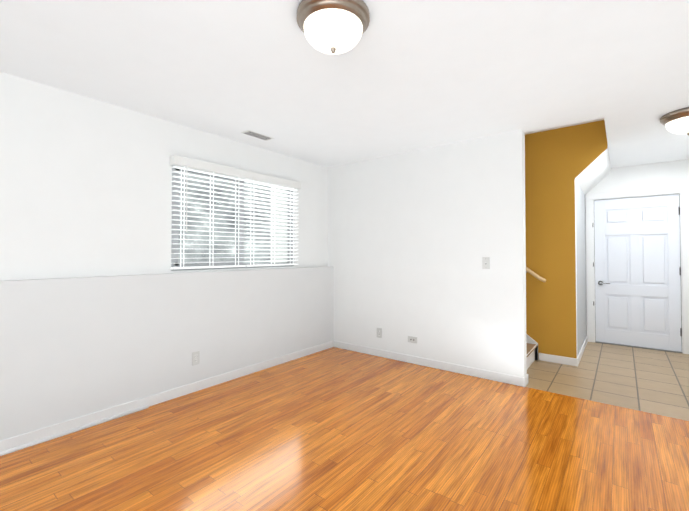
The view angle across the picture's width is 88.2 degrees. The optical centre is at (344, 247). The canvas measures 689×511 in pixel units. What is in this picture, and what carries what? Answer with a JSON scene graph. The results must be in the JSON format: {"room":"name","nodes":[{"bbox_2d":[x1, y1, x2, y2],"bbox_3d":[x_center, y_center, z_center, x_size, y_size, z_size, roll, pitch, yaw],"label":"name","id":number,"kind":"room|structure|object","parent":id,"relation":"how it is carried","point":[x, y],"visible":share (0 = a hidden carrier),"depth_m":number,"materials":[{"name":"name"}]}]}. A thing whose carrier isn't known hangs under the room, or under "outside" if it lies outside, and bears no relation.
{"room":"empty living room","nodes":[
{"label":"empty living room","id":0,"kind":"room"},
{"bbox_2d":[0,72,327,280],"bbox_3d":[-2.175,-0.463,2.504,0.140,1.360,6.150,-1,-1,38],"label":"wall","id":1,"kind":"structure","parent":0,"point":[85,187],"depth_m":2.74,"materials":[{"name":"white paint"}]},
{"bbox_2d":[171,166,293,270],"bbox_3d":[-1.120,-0.282,3.815,0.065,1.000,1.520,-1,-1,38],"label":"window","id":2,"kind":"structure","parent":1,"relation":"in","point":[175,262],"depth_m":3.61,"materials":[{"name":"plastic"}]},
{"bbox_2d":[170,155,300,268],"bbox_3d":[-1.044,-0.303,3.756,0.097,1.010,1.570,-1,-1,38],"label":"window blind","id":3,"kind":"object","parent":2,"relation":"attached to","point":[187,164],"visible":1,"depth_m":3.70,"materials":[{"name":"white plastic"}]},
{"bbox_2d":[0,266,333,440],"bbox_3d":[-2.179,0.757,2.487,0.350,1.080,6.150,-1,-1,38],"label":"wall","id":4,"kind":"structure","parent":0,"point":[73,348],"depth_m":2.86,"materials":[{"name":"white paint"}]},
{"bbox_2d":[0,341,331,455],"bbox_3d":[-1.982,1.254,2.421,0.032,0.085,6.000,-1,-1,38],"label":"baseboard","id":5,"kind":"structure","parent":4,"relation":"attached to","point":[57,428],"depth_m":2.80,"materials":[{"name":"white wood"}]},
{"bbox_2d":[192,351,199,365],"bbox_3d":[-1.357,1.009,3.243,0.010,0.118,0.072,-1,-1,38],"label":"electrical outlet","id":6,"kind":"object","parent":4,"relation":"attached to","point":[195,358],"visible":1,"depth_m":3.24,"materials":[{"name":"plastic"}]},
{"bbox_2d":[0,347,688,510],"bbox_3d":[-0.543,1.326,1.201,4.500,0.100,6.150,-1,-1,38],"label":"floor","id":7,"kind":"structure","parent":0,"point":[334,429],"depth_m":2.25,"materials":[{"name":"brown wood"}]},
{"bbox_2d":[0,0,688,167],"bbox_3d":[0.247,-1.297,2.256,4.500,0.300,8.720,-1,-1,38],"label":"ceiling","id":8,"kind":"structure","parent":0,"point":[402,76],"depth_m":2.27,"materials":[{"name":"white paint"}]},
{"bbox_2d":[241,130,273,140],"bbox_3d":[-0.868,-1.121,3.555,0.120,0.008,0.320,-1,-1,38],"label":"ceiling vent","id":9,"kind":"object","parent":8,"relation":"in","point":[256,135],"visible":1,"depth_m":3.54,"materials":[{"name":"metal"}]},
{"bbox_2d":[297,0,369,54],"bbox_3d":[-0.056,-1.060,1.766,0.362,0.190,0.362,-1,-1,38],"label":"ceiling light","id":10,"kind":"object","parent":8,"relation":"attached to","point":[333,27],"visible":1,"depth_m":1.67,"materials":[{"name":"white glass"}]},
{"bbox_2d":[660,107,688,134],"bbox_3d":[2.902,-1.040,2.995,0.362,0.190,0.362,-1,-1,38],"label":"light","id":11,"kind":"object","parent":8,"relation":"attached to","point":[676,121],"visible":1,"depth_m":2.96,"materials":[{"name":"white glass"}]},
{"bbox_2d":[270,130,526,377],"bbox_3d":[0.298,0.110,4.541,3.640,2.440,0.120,-1,-1,38],"label":"wall","id":12,"kind":"structure","parent":0,"point":[415,237],"depth_m":3.91,"materials":[{"name":"white paint"}]},
{"bbox_2d":[377,328,381,337],"bbox_3d":[0.424,1.042,4.345,0.072,0.118,0.010,-1,-1,38],"label":"electrical outlet","id":13,"kind":"object","parent":12,"relation":"attached to","point":[379,332],"visible":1,"depth_m":4.34,"materials":[{"name":"plastic"}]},
{"bbox_2d":[408,336,416,342],"bbox_3d":[0.776,1.052,4.065,0.118,0.072,0.017,-1,-1,38],"label":"electrical outlet","id":14,"kind":"object","parent":12,"relation":"attached to","point":[411,339],"visible":1,"depth_m":4.07,"materials":[{"name":"plastic"}]},
{"bbox_2d":[332,340,527,386],"bbox_3d":[0.787,1.280,4.056,2.323,0.085,0.019,-1,-1,38],"label":"baseboard","id":15,"kind":"structure","parent":12,"relation":"attached to","point":[500,377],"depth_m":3.86,"materials":[{"name":"white wood"}]},
{"bbox_2d":[482,257,489,268],"bbox_3d":[1.423,0.154,3.575,0.072,0.118,0.017,-1,-1,38],"label":"light switch","id":16,"kind":"object","parent":12,"relation":"attached to","point":[485,262],"visible":1,"depth_m":3.57,"materials":[{"name":"plastic"}]},
{"bbox_2d":[525,118,603,134],"bbox_3d":[0.900,-1.415,4.825,4.270,0.100,1.030,-1,-1,38],"label":"ceiling","id":17,"kind":"structure","parent":0,"point":[565,126],"depth_m":4.04,"materials":[{"name":"white paint"}]},
{"bbox_2d":[525,120,607,359],"bbox_3d":[1.181,-0.010,5.161,4.270,2.700,0.120,-1,-1,38],"label":"wall","id":18,"kind":"structure","parent":0,"point":[559,162],"depth_m":4.11,"materials":[{"name":"yellow paint"}]},
{"bbox_2d":[539,353,575,365],"bbox_3d":[2.439,1.280,4.074,0.375,0.085,0.016,-1,-1,38],"label":"baseboard","id":19,"kind":"structure","parent":18,"relation":"attached to","point":[543,357],"depth_m":4.07,"materials":[{"name":"white wood"}]},
{"bbox_2d":[576,181,586,353],"bbox_3d":[3.017,0.281,4.623,0.120,2.100,1.300,-1,-1,38],"label":"wall","id":20,"kind":"structure","parent":0,"point":[581,267],"depth_m":4.50,"materials":[{"name":"white paint"}]},
{"bbox_2d":[576,336,587,366],"bbox_3d":[3.028,1.287,4.513,0.013,0.085,1.432,-1,-1,38],"label":"baseboard","id":21,"kind":"structure","parent":20,"relation":"attached to","point":[580,354],"depth_m":4.32,"materials":[{"name":"white wood"}]},
{"bbox_2d":[576,151,610,193],"bbox_3d":[3.135,-0.940,4.551,0.420,0.340,1.300,-1,-1,38],"label":"soffit","id":22,"kind":"structure","parent":0,"point":[594,174],"depth_m":4.43,"materials":[{"name":"white paint"}]},
{"bbox_2d":[526,342,688,420],"bbox_3d":[1.766,1.387,4.929,5.450,0.100,2.570,-1,-1,38],"label":"floor","id":23,"kind":"structure","parent":0,"point":[648,380],"depth_m":3.57,"materials":[{"name":"beige tile"}]},
{"bbox_2d":[526,334,537,368],"bbox_3d":[0.640,0.077,4.930,3.480,2.517,0.883,-1,-1,38],"label":"stairs","id":24,"kind":"structure","parent":23,"relation":"on","point":[532,349],"depth_m":4.12,"materials":[{"name":"wood"}]},
{"bbox_2d":[595,341,681,352],"bbox_3d":[3.931,1.328,4.787,0.896,0.012,0.130,-1,-1,38],"label":"threshold","id":25,"kind":"object","parent":23,"relation":"on","point":[638,347],"visible":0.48,"depth_m":4.73,"materials":[{"name":"wood"}]},
{"bbox_2d":[585,159,688,329],"bbox_3d":[4.037,0.113,4.730,1.600,2.440,0.120,-1,-1,38],"label":"wall","id":26,"kind":"structure","parent":0,"point":[660,174],"depth_m":4.71,"materials":[{"name":"white paint"}]},
{"bbox_2d":[586,185,688,353],"bbox_3d":[3.929,0.278,4.801,1.086,2.113,0.136,-1,-1,38],"label":"door frame","id":27,"kind":"structure","parent":26,"relation":"attached to","point":[683,191],"depth_m":4.67,"materials":[{"name":"white wood"}]},
{"bbox_2d":[594,194,681,351],"bbox_3d":[3.917,0.321,4.778,0.905,2.010,0.096,-1,-1,38],"label":"door","id":28,"kind":"structure","parent":26,"relation":"in","point":[637,252],"depth_m":4.77,"materials":[{"name":"white paint"}]},
{"bbox_3d":[1.288,-0.544,4.958,2.260,1.744,0.080,-1,-1,38],"label":"brackets","id":29,"kind":"object","parent":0,"visible":0},
{"bbox_2d":[526,267,545,281],"bbox_3d":[0.993,-0.875,5.176,3.398,2.590,0.082,-1,-1,38],"label":"stair handrail","id":30,"kind":"object","parent":29,"relation":"attached to","point":[534,274],"visible":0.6,"depth_m":4.15,"materials":[{"name":"brown wood"}]}
]}

